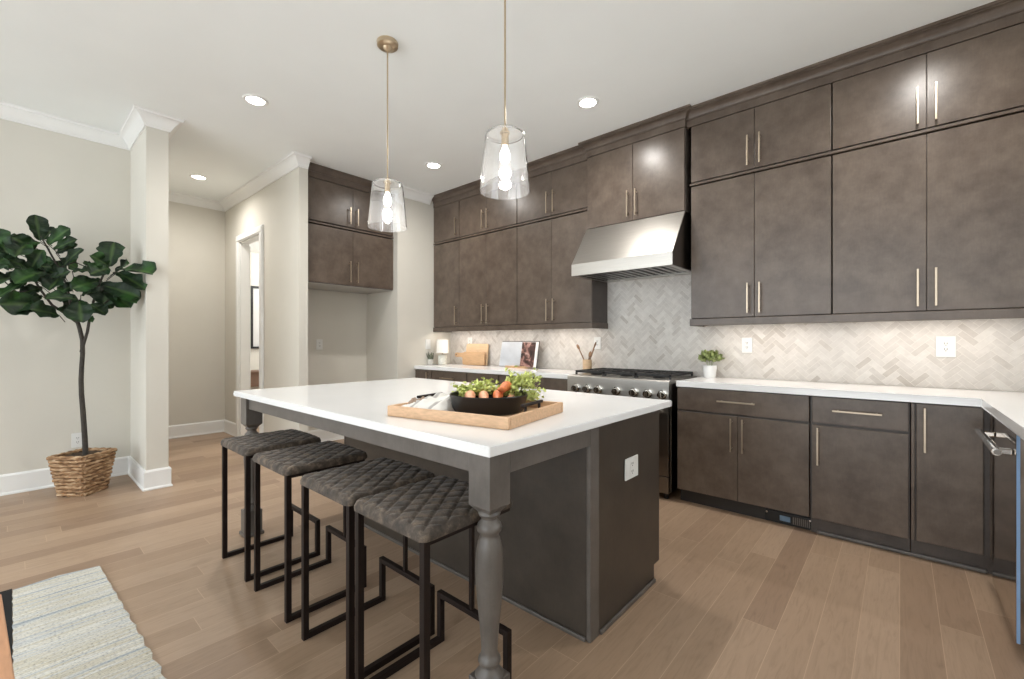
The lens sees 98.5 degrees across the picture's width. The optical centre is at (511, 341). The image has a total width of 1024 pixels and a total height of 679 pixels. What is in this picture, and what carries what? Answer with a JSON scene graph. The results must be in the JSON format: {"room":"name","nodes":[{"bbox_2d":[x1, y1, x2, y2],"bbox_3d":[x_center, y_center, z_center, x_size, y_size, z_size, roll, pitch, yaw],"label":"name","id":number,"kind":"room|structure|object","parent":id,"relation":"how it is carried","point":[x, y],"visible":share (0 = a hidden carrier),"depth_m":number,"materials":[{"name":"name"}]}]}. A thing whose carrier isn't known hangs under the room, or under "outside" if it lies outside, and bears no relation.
{"room":"kitchen","nodes":[
{"label":"kitchen","id":0,"kind":"room"},
{"bbox_2d":[0,119,129,474],"bbox_3d":[-4.973,-0.331,2.605,0.120,3.115,4.138,0,0,41],"label":"wall","id":1,"kind":"structure","parent":0,"point":[80,185],"depth_m":3.77,"materials":[{"name":"paint"}]},
{"bbox_2d":[71,433,81,447],"bbox_3d":[-3.790,0.857,3.849,0.009,0.125,0.078,0,0,41],"label":"wall outlet","id":2,"kind":"object","parent":1,"relation":"attached to","point":[76,438],"visible":0.88,"depth_m":3.84,"materials":[{"name":"white plastic"}]},
{"bbox_2d":[75,436,80,444],"bbox_3d":[-3.788,0.857,3.847,0.001,0.072,0.036,0,0,41],"label":"socket","id":3,"kind":"object","parent":2,"relation":"attached to","point":[77,438],"depth_m":3.85,"materials":[{"name":"white plastic"}]},
{"bbox_2d":[0,419,235,495],"bbox_3d":[-4.832,1.144,3.288,2.297,0.164,5.330,0,0,41],"label":"baseboard","id":4,"kind":"structure","parent":1,"relation":"attached to","point":[146,480],"depth_m":3.72,"materials":[{"name":"white paint"}]},
{"bbox_2d":[0,101,311,211],"bbox_3d":[-4.747,-1.835,3.272,2.446,0.104,5.418,0,0,41],"label":"trim","id":5,"kind":"structure","parent":1,"relation":"attached to","point":[138,118],"depth_m":3.89,"materials":[{"name":"white paint"}]},
{"bbox_2d":[130,126,168,469],"bbox_3d":[-3.863,-0.331,4.483,2.373,3.115,0.149,0,0,41],"label":"wall","id":6,"kind":"structure","parent":0,"point":[149,156],"depth_m":3.72,"materials":[{"name":"paint"}]},
{"bbox_2d":[169,201,224,425],"bbox_3d":[-4.326,-0.331,5.692,0.120,3.115,1.053,0,0,41],"label":"wall","id":7,"kind":"structure","parent":0,"point":[196,234],"depth_m":5.79,"materials":[{"name":"paint"}]},
{"bbox_2d":[249,241,258,252],"bbox_3d":[-2.761,-1.498,7.117,2.650,0.050,2.965,0,0,41],"label":"ceiling","id":8,"kind":"structure","parent":0,"point":[254,246],"depth_m":6.89,"materials":[{"name":"paint"}]},
{"bbox_2d":[251,252,258,389],"bbox_3d":[-2.789,-0.148,7.138,2.620,2.750,2.970,0,0,41],"label":"wall","id":9,"kind":"structure","parent":0,"point":[254,256],"depth_m":7.28,"materials":[{"name":"paint"}]},
{"bbox_2d":[251,286,258,348],"bbox_3d":[-4.040,-0.404,7.487,0.038,1.030,0.720,0,0,41],"label":"picture frame","id":10,"kind":"object","parent":9,"relation":"attached to","point":[254,289],"visible":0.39,"depth_m":7.26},
{"bbox_2d":[253,288,258,345],"bbox_3d":[-4.046,-0.404,7.492,0.015,0.960,0.650,0,0,41],"label":"picture","id":11,"kind":"object","parent":10,"relation":"attached to","point":[255,290],"depth_m":7.28},
{"bbox_2d":[225,167,307,432],"bbox_3d":[-3.066,-0.331,5.344,2.471,3.115,0.090,0,0,41],"label":"wall","id":12,"kind":"structure","parent":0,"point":[281,206],"depth_m":4.82,"materials":[{"name":"paint"}]},
{"bbox_2d":[236,224,263,436],"bbox_3d":[-3.187,-0.067,5.437,0.886,2.587,0.130,0,0,41],"label":"door frame","id":13,"kind":"structure","parent":12,"relation":"attached to","point":[243,240],"depth_m":5.64,"materials":[{"name":"white paint"}]},
{"bbox_2d":[249,246,250,389],"bbox_3d":[-3.680,-0.015,6.027,0.114,2.465,0.730,0,0,-37],"label":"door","id":14,"kind":"structure","parent":12,"relation":"attached to","point":[249,246],"depth_m":5.76,"materials":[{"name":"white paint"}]},
{"bbox_2d":[308,223,392,289],"bbox_3d":[-2.023,-0.947,5.207,0.642,0.624,1.076,0,0,41],"label":"upper cabinet","id":15,"kind":"object","parent":12,"relation":"attached to","point":[336,256],"visible":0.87,"depth_m":4.99,"materials":[{"name":"brown wood"}]},
{"bbox_2d":[308,220,393,238],"bbox_3d":[-2.037,-1.276,5.218,0.606,0.018,1.076,0,0,41],"label":"trim","id":16,"kind":"structure","parent":15,"relation":"on","point":[309,221],"depth_m":5.00,"materials":[{"name":"brown wood"}]},
{"bbox_2d":[308,176,392,236],"bbox_3d":[-2.023,-1.521,5.207,0.642,0.454,1.076,0,0,41],"label":"upper cabinet","id":17,"kind":"object","parent":12,"relation":"attached to","point":[328,203],"visible":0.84,"depth_m":4.90,"materials":[{"name":"brown wood"}]},
{"bbox_2d":[308,289,366,430],"bbox_3d":[-2.327,-0.331,5.473,0.114,3.115,1.082,0,0,41],"label":"wall niche","id":18,"kind":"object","parent":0,"point":[339,319],"visible":0.21,"depth_m":5.53,"materials":[{"name":"paint"}]},
{"bbox_2d":[316,339,322,349],"bbox_3d":[-2.340,0.032,5.363,0.009,0.125,0.078,0,0,41],"label":"wall outlet","id":19,"kind":"object","parent":18,"relation":"attached to","point":[319,342],"visible":1,"depth_m":5.36,"materials":[{"name":"white plastic"}]},
{"bbox_2d":[308,429,343,441],"bbox_3d":[-2.061,1.144,5.315,0.972,0.164,1.424,0,0,41],"label":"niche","id":20,"kind":"object","parent":18,"relation":"attached to","point":[324,435],"visible":0.03,"depth_m":5.41,"materials":[{"name":"white paint"}]},
{"bbox_2d":[367,197,450,380],"bbox_3d":[-1.381,-0.331,6.011,0.823,3.115,0.975,0,0,41],"label":"wall","id":21,"kind":"structure","parent":0,"point":[400,320],"depth_m":5.58,"materials":[{"name":"paint"}]},
{"bbox_2d":[308,162,371,193],"bbox_3d":[-1.810,-1.819,5.019,0.050,0.137,1.076,0,0,41],"label":"trim","id":22,"kind":"structure","parent":21,"relation":"attached to","point":[316,171],"depth_m":4.89,"materials":[{"name":"brown wood"}]},
{"bbox_2d":[308,282,391,293],"bbox_3d":[-2.047,-0.631,5.228,0.578,0.006,1.074,0,0,41],"label":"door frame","id":23,"kind":"structure","parent":21,"relation":"attached to","point":[311,285],"depth_m":5.19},
{"bbox_2d":[403,185,433,204],"bbox_3d":[-1.197,-1.835,5.526,0.095,0.104,0.486,0,0,41],"label":"trim","id":24,"kind":"structure","parent":21,"relation":"attached to","point":[410,193],"depth_m":5.54,"materials":[{"name":"white paint"}]},
{"bbox_2d":[425,339,429,348],"bbox_3d":[-1.087,0.030,5.713,0.010,0.125,0.078,0,0,41],"label":"wall outlet","id":25,"kind":"object","parent":21,"relation":"attached to","point":[427,341],"visible":1,"depth_m":5.70,"materials":[{"name":"white plastic"}]},
{"bbox_2d":[432,145,587,207],"bbox_3d":[-0.157,-1.819,4.986,2.356,0.137,0.080,0,0,41],"label":"trim","id":26,"kind":"structure","parent":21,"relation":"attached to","point":[577,154],"depth_m":4.61,"materials":[{"name":"brown wood"}]},
{"bbox_2d":[0,0,995,200],"bbox_3d":[-1.657,-1.938,2.658,12.400,0.100,8.600,0,0,41],"label":"ceiling","id":27,"kind":"structure","parent":0,"point":[319,66],"depth_m":3.02,"materials":[{"name":"paint"}]},
{"bbox_2d":[189,174,207,179],"bbox_3d":[-3.588,-1.883,5.050,0.176,0.008,0.176,0,0,41],"label":"recessed light","id":28,"kind":"object","parent":27,"relation":"in","point":[194,176],"visible":1,"depth_m":5.05,"materials":[{"name":"white paint"}]},
{"bbox_2d":[242,94,267,106],"bbox_3d":[-2.003,-1.883,3.445,0.176,0.008,0.176,0,0,41],"label":"recessed light","id":29,"kind":"object","parent":27,"relation":"in","point":[255,100],"visible":1,"depth_m":3.44,"materials":[{"name":"white paint"}]},
{"bbox_2d":[367,35,406,231],"bbox_3d":[-0.784,-1.304,2.779,0.242,1.167,0.242,0,0,41],"label":"pendant light","id":30,"kind":"object","parent":27,"relation":"hanging from","point":[387,212],"visible":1,"depth_m":2.71,"materials":[{"name":"clear glass"}]},
{"bbox_2d":[425,162,441,168],"bbox_3d":[-0.839,-1.883,4.715,0.176,0.008,0.176,0,0,41],"label":"recessed light","id":31,"kind":"object","parent":27,"relation":"in","point":[432,165],"visible":1,"depth_m":4.71,"materials":[{"name":"white paint"}]},
{"bbox_2d":[480,0,529,199],"bbox_3d":[-0.034,-1.304,2.119,0.242,1.167,0.242,0,0,41],"label":"pendant light","id":32,"kind":"object","parent":27,"relation":"hanging from","point":[504,174],"visible":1,"depth_m":2.04,"materials":[{"name":"clear glass"}]},
{"bbox_2d":[577,96,598,108],"bbox_3d":[0.599,-1.883,3.477,0.176,0.008,0.176,0,0,41],"label":"recessed light","id":33,"kind":"object","parent":27,"relation":"in","point":[587,102],"visible":1,"depth_m":3.47,"materials":[{"name":"white paint"}]},
{"bbox_2d":[687,0,1023,128],"bbox_3d":[2.137,-1.819,2.967,1.912,0.137,0.080,0,0,41],"label":"trim","id":34,"kind":"structure","parent":27,"relation":"attached to","point":[997,15],"depth_m":2.83,"materials":[{"name":"brown wood"}]},
{"bbox_2d":[0,426,1023,678],"bbox_3d":[-1.657,1.267,2.658,12.400,0.080,8.600,0,0,41],"label":"floor","id":35,"kind":"structure","parent":0,"point":[733,595],"depth_m":2.09,"materials":[{"name":"brown wood"}]},
{"bbox_2d":[0,589,11,656],"bbox_3d":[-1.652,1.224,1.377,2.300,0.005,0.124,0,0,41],"label":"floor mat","id":36,"kind":"object","parent":35,"relation":"on","point":[7,594],"visible":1,"depth_m":2.00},
{"bbox_2d":[0,594,14,678],"bbox_3d":[-1.261,1.002,0.879,1.100,0.450,0.360,0,0,39],"label":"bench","id":37,"kind":"object","parent":35,"relation":"on","point":[6,666],"visible":1,"depth_m":1.11,"materials":[{"name":"brown wood"}]},
{"bbox_2d":[46,447,117,496],"bbox_3d":[-3.495,1.062,3.595,0.318,0.339,0.317,0,0,0],"label":"basket planter","id":38,"kind":"object","parent":35,"relation":"on","point":[74,474],"visible":0.98,"depth_m":3.48,"materials":[{"name":"wicker"}]},
{"bbox_2d":[0,215,156,454],"bbox_3d":[-3.444,-0.027,3.496,1.000,1.904,0.543,0,0,-36],"label":"fiddle leaf fig","id":39,"kind":"object","parent":38,"relation":"on","point":[40,267],"visible":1,"depth_m":3.43,"materials":[{"name":"green plant"}]},
{"bbox_2d":[12,566,165,678],"bbox_3d":[-1.452,1.221,1.559,2.340,0.010,0.415,0,0,41],"label":"rug","id":40,"kind":"object","parent":35,"relation":"on","point":[73,625],"visible":0.97,"depth_m":1.83,"materials":[{"name":"beige fabric"}]},
{"bbox_2d":[251,370,258,386],"bbox_3d":[-3.890,0.845,7.355,0.400,0.765,1.200,0,0,41],"label":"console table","id":41,"kind":"object","parent":35,"relation":"on","point":[254,373],"visible":0.02,"depth_m":6.92,"materials":[{"name":"brown wood"}]},
{"bbox_2d":[221,429,320,581],"bbox_3d":[-1.376,0.885,2.523,0.410,0.684,0.405,0,0,41],"label":"bar stool","id":42,"kind":"object","parent":35,"relation":"on","point":[246,446],"visible":0.95,"depth_m":2.46,"materials":[{"name":"black metal"}]},
{"bbox_2d":[253,441,366,623],"bbox_3d":[-1.001,0.885,2.193,0.410,0.684,0.405,0,0,41],"label":"bar stool","id":43,"kind":"object","parent":35,"relation":"on","point":[296,461],"visible":1,"depth_m":2.11,"materials":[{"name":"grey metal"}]},
{"bbox_2d":[300,457,434,678],"bbox_3d":[-0.597,0.885,1.837,0.410,0.684,0.405,0,0,41],"label":"bar stool","id":44,"kind":"object","parent":35,"relation":"on","point":[344,485],"visible":0.94,"depth_m":1.79,"materials":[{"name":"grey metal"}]},
{"bbox_2d":[415,369,432,378],"bbox_3d":[-0.918,0.784,5.657,0.316,0.885,0.633,0,0,41],"label":"base cabinet","id":45,"kind":"object","parent":35,"relation":"on","point":[419,373],"visible":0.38,"depth_m":5.44,"materials":[{"name":"brown wood"}]},
{"bbox_2d":[354,475,511,678],"bbox_3d":[-0.274,0.885,1.553,0.410,0.684,0.405,0,0,41],"label":"bar stool","id":46,"kind":"object","parent":35,"relation":"on","point":[430,511],"visible":0.88,"depth_m":1.52,"materials":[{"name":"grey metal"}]},
{"bbox_2d":[239,398,658,678],"bbox_3d":[-0.468,0.788,2.574,2.233,0.877,1.324,0,0,41],"label":"kitchen island","id":47,"kind":"object","parent":35,"relation":"on","point":[576,546],"visible":0.54,"depth_m":1.92,"materials":[{"name":"grey wood"}]},
{"bbox_2d":[234,378,671,457],"bbox_3d":[-0.467,0.332,2.612,2.302,0.032,1.408,0,0,41],"label":"island countertop","id":48,"kind":"structure","parent":47,"relation":"on","point":[364,403],"depth_m":2.08,"materials":[{"name":"white stone"}]},
{"bbox_2d":[387,392,562,429],"bbox_3d":[-0.151,0.280,1.934,0.604,0.072,0.480,0,0,31],"label":"serving tray","id":49,"kind":"object","parent":48,"relation":"on","point":[534,410],"visible":0.66,"depth_m":1.74,"materials":[{"name":"brown wood"}]},
{"bbox_2d":[402,392,453,411],"bbox_3d":[-0.339,0.270,2.006,0.254,0.063,0.338,0,0,24],"label":"linen towel","id":50,"kind":"object","parent":49,"relation":"on","point":[439,401],"visible":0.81,"depth_m":1.90,"materials":[{"name":"white fabric"}]},
{"bbox_2d":[449,389,527,415],"bbox_3d":[-0.102,0.265,1.945,0.344,0.078,0.344,0,0,41],"label":"bowl","id":51,"kind":"object","parent":49,"relation":"on","point":[506,405],"visible":0.8,"depth_m":1.80,"materials":[{"name":"black ceramic"}]},
{"bbox_2d":[451,381,482,397],"bbox_3d":[-0.201,0.227,1.991,0.156,0.093,0.262,0,0,-7],"label":"carrot","id":52,"kind":"object","parent":51,"relation":"in","point":[463,389],"visible":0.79,"depth_m":2.02,"materials":[{"name":"green plant"}]},
{"bbox_2d":[470,377,499,397],"bbox_3d":[-0.106,0.218,2.012,0.161,0.108,0.276,0,0,-28],"label":"carrot","id":53,"kind":"object","parent":51,"relation":"in","point":[483,391],"visible":0.79,"depth_m":2.04,"materials":[{"name":"green plant"}]},
{"bbox_2d":[492,379,519,397],"bbox_3d":[-0.018,0.223,1.996,0.138,0.099,0.241,0,0,-11],"label":"carrot","id":54,"kind":"object","parent":51,"relation":"in","point":[496,394],"visible":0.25,"depth_m":2.01,"materials":[{"name":"orange food"}]},
{"bbox_2d":[497,365,542,392],"bbox_3d":[0.043,0.167,1.998,0.184,0.117,0.227,0,0,10],"label":"carrot","id":55,"kind":"object","parent":51,"relation":"in","point":[524,378],"visible":0.89,"depth_m":1.99,"materials":[{"name":"green plant"}]},
{"bbox_2d":[508,382,545,400],"bbox_3d":[0.035,0.232,2.013,0.207,0.109,0.240,0,0,41],"label":"carrot","id":56,"kind":"object","parent":51,"relation":"in","point":[532,395],"visible":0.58,"depth_m":2.01,"materials":[{"name":"green plant"}]},
{"bbox_2d":[625,454,637,480],"bbox_3d":[0.558,0.585,2.055,0.009,0.098,0.126,0,0,41],"label":"wall outlet","id":57,"kind":"object","parent":47,"relation":"attached to","point":[631,464],"visible":1,"depth_m":2.04,"materials":[{"name":"white plastic"}]},
{"bbox_2d":[631,459,633,475],"bbox_3d":[0.560,0.585,2.053,0.001,0.072,0.036,0,0,41],"label":"socket","id":58,"kind":"object","parent":57,"relation":"attached to","point":[632,460],"depth_m":2.05,"materials":[{"name":"white plastic"}]},
{"bbox_2d":[431,370,467,381],"bbox_3d":[-0.562,0.784,5.344,0.624,0.885,0.633,0,0,41],"label":"base cabinet","id":59,"kind":"object","parent":35,"relation":"on","point":[435,374],"visible":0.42,"depth_m":5.12,"materials":[{"name":"brown wood"}]},
{"bbox_2d":[467,372,498,384],"bbox_3d":[-0.143,0.784,4.974,0.486,0.885,0.633,0,0,41],"label":"base cabinet","id":60,"kind":"object","parent":35,"relation":"on","point":[470,376],"visible":0.19,"depth_m":4.78,"materials":[{"name":"brown wood"}]},
{"bbox_2d":[499,375,567,390],"bbox_3d":[0.366,0.784,4.527,0.861,0.885,0.633,0,0,41],"label":"base cabinet","id":61,"kind":"object","parent":35,"relation":"on","point":[547,383],"visible":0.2,"depth_m":4.16,"materials":[{"name":"brown wood"}]},
{"bbox_2d":[414,364,580,378],"bbox_3d":[-0.161,0.319,5.012,2.322,0.043,0.601,0,0,41],"label":"countertop","id":62,"kind":"structure","parent":61,"relation":"on","point":[546,373],"depth_m":4.74,"materials":[{"name":"white stone"}]},
{"bbox_2d":[426,352,433,364],"bbox_3d":[-1.049,0.212,5.700,0.100,0.169,0.082,0,0,34],"label":"potted succulent","id":63,"kind":"object","parent":62,"relation":"on","point":[430,357],"visible":1,"depth_m":5.67,"materials":[{"name":"ceramic"}]},
{"bbox_2d":[428,359,433,364],"bbox_3d":[-1.050,0.261,5.701,0.082,0.072,0.082,0,0,41],"label":"pot","id":64,"kind":"object","parent":63,"relation":"on","point":[430,361],"depth_m":5.67,"materials":[{"name":"ceramic"}]},
{"bbox_2d":[436,340,448,364],"bbox_3d":[-0.898,0.134,5.700,0.156,0.327,0.156,0,0,41],"label":"table lamp","id":65,"kind":"object","parent":62,"relation":"on","point":[442,345],"visible":1,"depth_m":5.64,"materials":[{"name":"ceramic"}]},
{"bbox_2d":[455,352,485,365],"bbox_3d":[-0.544,0.211,5.638,0.557,0.165,0.032,0,0,41],"label":"cutting board","id":66,"kind":"object","parent":62,"relation":"on","point":[468,358],"visible":1,"depth_m":5.59,"materials":[{"name":"beige wood"}]},
{"bbox_2d":[466,344,488,365],"bbox_3d":[-0.447,0.161,5.606,0.390,0.272,0.050,0,0,41],"label":"cutting board","id":67,"kind":"object","parent":62,"relation":"on","point":[470,347],"visible":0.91,"depth_m":5.57,"materials":[{"name":"brown wood"}]},
{"bbox_2d":[499,341,539,368],"bbox_3d":[0.083,0.144,5.022,0.537,0.305,0.139,0,0,41],"label":"cookbook","id":68,"kind":"object","parent":62,"relation":"on","point":[523,354],"visible":0.96,"depth_m":5.03,"materials":[{"name":"paper"}]},
{"bbox_2d":[520,342,535,366],"bbox_3d":[0.176,0.141,4.948,0.053,0.275,0.226,0,0,-42],"label":"photograph","id":69,"kind":"object","parent":68,"relation":"on","point":[527,349],"depth_m":4.94},
{"bbox_2d":[583,359,591,368],"bbox_3d":[0.751,0.237,4.402,0.090,0.120,0.090,0,0,41],"label":"utensil crock","id":70,"kind":"object","parent":62,"relation":"on","point":[587,364],"visible":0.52,"depth_m":4.36,"materials":[{"name":"brown wood"}]},
{"bbox_2d":[568,368,696,498],"bbox_3d":[1.038,0.743,3.897,0.932,0.968,0.688,0,0,41],"label":"range","id":71,"kind":"object","parent":35,"relation":"on","point":[640,383],"visible":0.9,"depth_m":3.52,"materials":[{"name":"silver metal"}]},
{"bbox_2d":[611,374,696,379],"bbox_3d":[1.157,0.309,4.033,0.932,0.024,0.324,0,0,41],"label":"cooktop","id":72,"kind":"object","parent":71,"relation":"in","point":[685,376],"depth_m":3.78,"materials":[{"name":"silver metal"}]},
{"bbox_2d":[678,387,810,529],"bbox_3d":[1.760,0.784,3.300,0.845,0.885,0.633,0,0,41],"label":"base cabinet","id":73,"kind":"object","parent":35,"relation":"on","point":[741,452],"visible":0.96,"depth_m":3.06,"materials":[{"name":"brown wood"}]},
{"bbox_2d":[765,508,810,529],"bbox_3d":[1.843,1.185,2.949,0.270,0.075,0.016,0,0,41],"label":"vent","id":74,"kind":"object","parent":73,"relation":"attached to","point":[772,515],"visible":1,"depth_m":2.94,"materials":[{"name":"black metal"}]},
{"bbox_2d":[810,395,909,550],"bbox_3d":[2.258,0.784,2.861,0.474,0.885,0.633,0,0,41],"label":"base cabinet","id":75,"kind":"object","parent":35,"relation":"on","point":[860,448],"visible":0.95,"depth_m":2.64,"materials":[{"name":"brown wood"}]},
{"bbox_2d":[817,530,986,573],"bbox_3d":[2.233,1.216,2.578,0.745,0.022,0.018,0,0,41],"label":"trim","id":76,"kind":"structure","parent":35,"relation":"on","point":[896,550],"depth_m":2.54,"materials":[{"name":"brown wood"}]},
{"bbox_2d":[910,402,992,574],"bbox_3d":[2.776,0.784,2.405,0.898,0.885,0.633,0,0,41],"label":"base cabinet","id":77,"kind":"object","parent":35,"relation":"on","point":[950,464],"visible":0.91,"depth_m":2.40,"materials":[{"name":"brown wood"}]},
{"bbox_2d":[990,414,992,561],"bbox_3d":[2.471,0.733,2.238,0.048,0.779,0.140,0,0,41],"label":"trim","id":78,"kind":"structure","parent":77,"relation":"attached to","point":[991,416],"depth_m":2.27,"materials":[{"name":"brown wood"}]},
{"bbox_2d":[975,417,1023,644],"bbox_3d":[2.409,0.785,1.794,0.684,0.884,0.603,0,0,41],"label":"dishwasher","id":79,"kind":"object","parent":35,"relation":"on","point":[1006,447],"visible":0.91,"depth_m":1.86,"materials":[{"name":"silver metal"}]},
{"bbox_2d":[487,54,1014,391],"bbox_3d":[1.085,-0.331,4.409,6.597,3.115,0.121,0,0,41],"label":"wall","id":80,"kind":"structure","parent":0,"point":[926,54],"depth_m":3.49,"materials":[{"name":"paint"}]},
{"bbox_2d":[434,240,458,327],"bbox_3d":[-0.757,-0.723,5.711,0.494,1.072,0.339,0,0,41],"label":"upper cabinet","id":81,"kind":"object","parent":80,"relation":"attached to","point":[446,256],"visible":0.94,"depth_m":5.61,"materials":[{"name":"brown wood"}]},
{"bbox_2d":[434,201,459,242],"bbox_3d":[-0.757,-1.520,5.711,0.494,0.455,0.339,0,0,41],"label":"upper cabinet","id":82,"kind":"object","parent":80,"relation":"attached to","point":[446,217],"visible":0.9,"depth_m":5.61,"materials":[{"name":"brown wood"}]},
{"bbox_2d":[459,227,516,326],"bbox_3d":[-0.216,-0.723,5.235,0.940,1.072,0.339,0,0,41],"label":"upper cabinet","id":83,"kind":"object","parent":80,"relation":"attached to","point":[487,262],"visible":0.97,"depth_m":5.13,"materials":[{"name":"brown wood"}]},
{"bbox_2d":[459,194,517,236],"bbox_3d":[-0.216,-1.520,5.235,0.940,0.455,0.339,0,0,41],"label":"upper cabinet","id":84,"kind":"object","parent":80,"relation":"attached to","point":[479,213],"visible":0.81,"depth_m":5.16,"materials":[{"name":"brown wood"}]},
{"bbox_2d":[433,208,587,244],"bbox_3d":[-0.048,-1.276,5.111,2.354,0.018,0.303,0,0,41],"label":"trim","id":85,"kind":"structure","parent":80,"relation":"attached to","point":[585,209],"depth_m":4.83,"materials":[{"name":"brown wood"}]},
{"bbox_2d":[433,322,607,331],"bbox_3d":[-0.035,-0.158,5.098,2.391,0.055,0.305,0,0,41],"label":"trim","id":86,"kind":"structure","parent":80,"relation":"attached to","point":[591,324],"depth_m":4.72,"materials":[{"name":"brown wood"}]},
{"bbox_2d":[517,160,587,223],"bbox_3d":[0.493,-1.520,4.611,0.940,0.455,0.339,0,0,41],"label":"upper cabinet","id":87,"kind":"object","parent":80,"relation":"attached to","point":[563,190],"visible":0.76,"depth_m":4.48,"materials":[{"name":"brown wood"}]},
{"bbox_2d":[517,211,606,324],"bbox_3d":[0.493,-0.723,4.611,0.940,1.072,0.339,0,0,41],"label":"upper cabinet","id":88,"kind":"object","parent":80,"relation":"attached to","point":[548,292],"visible":0.93,"depth_m":4.49,"materials":[{"name":"brown wood"}]},
{"bbox_2d":[594,337,600,348],"bbox_3d":[0.871,0.012,4.497,0.078,0.125,0.009,0,0,41],"label":"wall outlet","id":89,"kind":"object","parent":80,"relation":"attached to","point":[597,340],"visible":0.98,"depth_m":4.49,"materials":[{"name":"white plastic"}]},
{"bbox_2d":[572,211,690,282],"bbox_3d":[1.084,-0.829,3.915,0.921,0.473,0.603,0,0,41],"label":"range hood","id":90,"kind":"object","parent":80,"relation":"attached to","point":[641,248],"visible":1,"depth_m":3.71,"materials":[{"name":"silver metal"}]},
{"bbox_2d":[588,127,691,228],"bbox_3d":[1.157,-1.407,3.998,0.919,0.681,0.382,0,0,41],"label":"upper cabinet","id":91,"kind":"object","parent":80,"relation":"attached to","point":[651,177],"visible":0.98,"depth_m":3.82,"materials":[{"name":"brown wood"}]},
{"bbox_2d":[578,104,691,157],"bbox_3d":[1.148,-1.819,3.988,1.041,0.137,0.391,0,0,41],"label":"trim","id":92,"kind":"structure","parent":91,"relation":"on","point":[675,119],"depth_m":3.82,"materials":[{"name":"brown wood"}]},
{"bbox_2d":[451,272,1023,391],"bbox_3d":[1.262,-0.168,4.167,5.579,0.950,0.009,0,0,41],"label":"backsplash","id":93,"kind":"structure","parent":80,"relation":"attached to","point":[649,328],"depth_m":3.44,"materials":[{"name":"tile"}]},
{"bbox_2d":[742,337,751,352],"bbox_3d":[1.909,0.027,3.583,0.078,0.125,0.009,0,0,41],"label":"wall outlet","id":94,"kind":"object","parent":80,"relation":"attached to","point":[747,341],"visible":1,"depth_m":3.58,"materials":[{"name":"white plastic"}]},
{"bbox_2d":[744,341,748,349],"bbox_3d":[1.907,0.027,3.581,0.036,0.072,0.001,0,0,41],"label":"socket","id":95,"kind":"object","parent":94,"relation":"attached to","point":[746,343],"depth_m":3.58,"materials":[{"name":"white plastic"}]},
{"bbox_2d":[691,156,832,318],"bbox_3d":[1.890,-0.723,3.381,0.932,1.072,0.339,0,0,41],"label":"upper cabinet","id":96,"kind":"object","parent":80,"relation":"attached to","point":[762,242],"visible":0.92,"depth_m":3.23,"materials":[{"name":"brown wood"}]},
{"bbox_2d":[690,107,1023,186],"bbox_3d":[2.255,-1.276,3.084,1.890,0.018,0.303,0,0,41],"label":"trim","id":97,"kind":"structure","parent":96,"relation":"on","point":[1021,109],"depth_m":2.83,"materials":[{"name":"brown wood"}]},
{"bbox_2d":[691,84,832,183],"bbox_3d":[1.890,-1.520,3.381,0.932,0.455,0.339,0,0,41],"label":"upper cabinet","id":98,"kind":"object","parent":80,"relation":"attached to","point":[800,125],"visible":0.91,"depth_m":3.24,"materials":[{"name":"brown wood"}]},
{"bbox_2d":[690,308,1023,326],"bbox_3d":[2.255,-0.158,3.082,1.888,0.055,0.305,0,0,41],"label":"trim","id":99,"kind":"structure","parent":80,"relation":"attached to","point":[1008,313],"depth_m":2.83,"materials":[{"name":"brown wood"}]},
{"bbox_2d":[833,112,1023,313],"bbox_3d":[2.597,-0.723,2.758,0.944,1.072,0.339,0,0,41],"label":"upper cabinet","id":100,"kind":"object","parent":80,"relation":"attached to","point":[934,221],"visible":0.95,"depth_m":2.65,"materials":[{"name":"brown wood"}]},
{"bbox_2d":[833,23,1023,150],"bbox_3d":[2.597,-1.520,2.758,0.944,0.455,0.339,0,0,41],"label":"upper cabinet","id":101,"kind":"object","parent":80,"relation":"attached to","point":[983,75],"visible":0.98,"depth_m":2.65,"materials":[{"name":"brown wood"}]},
{"bbox_2d":[936,336,955,356],"bbox_3d":[2.774,0.031,2.822,0.092,0.135,0.009,0,0,41],"label":"wall outlet","id":102,"kind":"object","parent":80,"relation":"attached to","point":[945,345],"visible":1,"depth_m":2.82,"materials":[{"name":"white plastic"}]},
{"bbox_2d":[942,341,949,351],"bbox_3d":[2.772,0.031,2.819,0.036,0.072,0.001,0,0,41],"label":"socket","id":103,"kind":"object","parent":102,"relation":"attached to","point":[945,344],"depth_m":2.82,"materials":[{"name":"white plastic"}]},
{"bbox_3d":[1.940,0.785,1.199,0.622,0.885,0.898,0,0,41],"label":"base cabinet","id":104,"kind":"object","parent":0,"visible":0},
{"bbox_2d":[676,376,1023,439],"bbox_3d":[1.754,0.319,2.224,2.265,0.043,2.256,0,0,41],"label":"countertop","id":105,"kind":"structure","parent":104,"relation":"on","point":[1007,407],"depth_m":2.67,"materials":[{"name":"white stone"}]},
{"bbox_2d":[697,349,724,377],"bbox_3d":[1.655,0.178,3.665,0.213,0.238,0.187,0,0,41],"label":"potted plant","id":106,"kind":"object","parent":105,"relation":"on","point":[709,371],"visible":1,"depth_m":3.63,"materials":[{"name":"green plant"}]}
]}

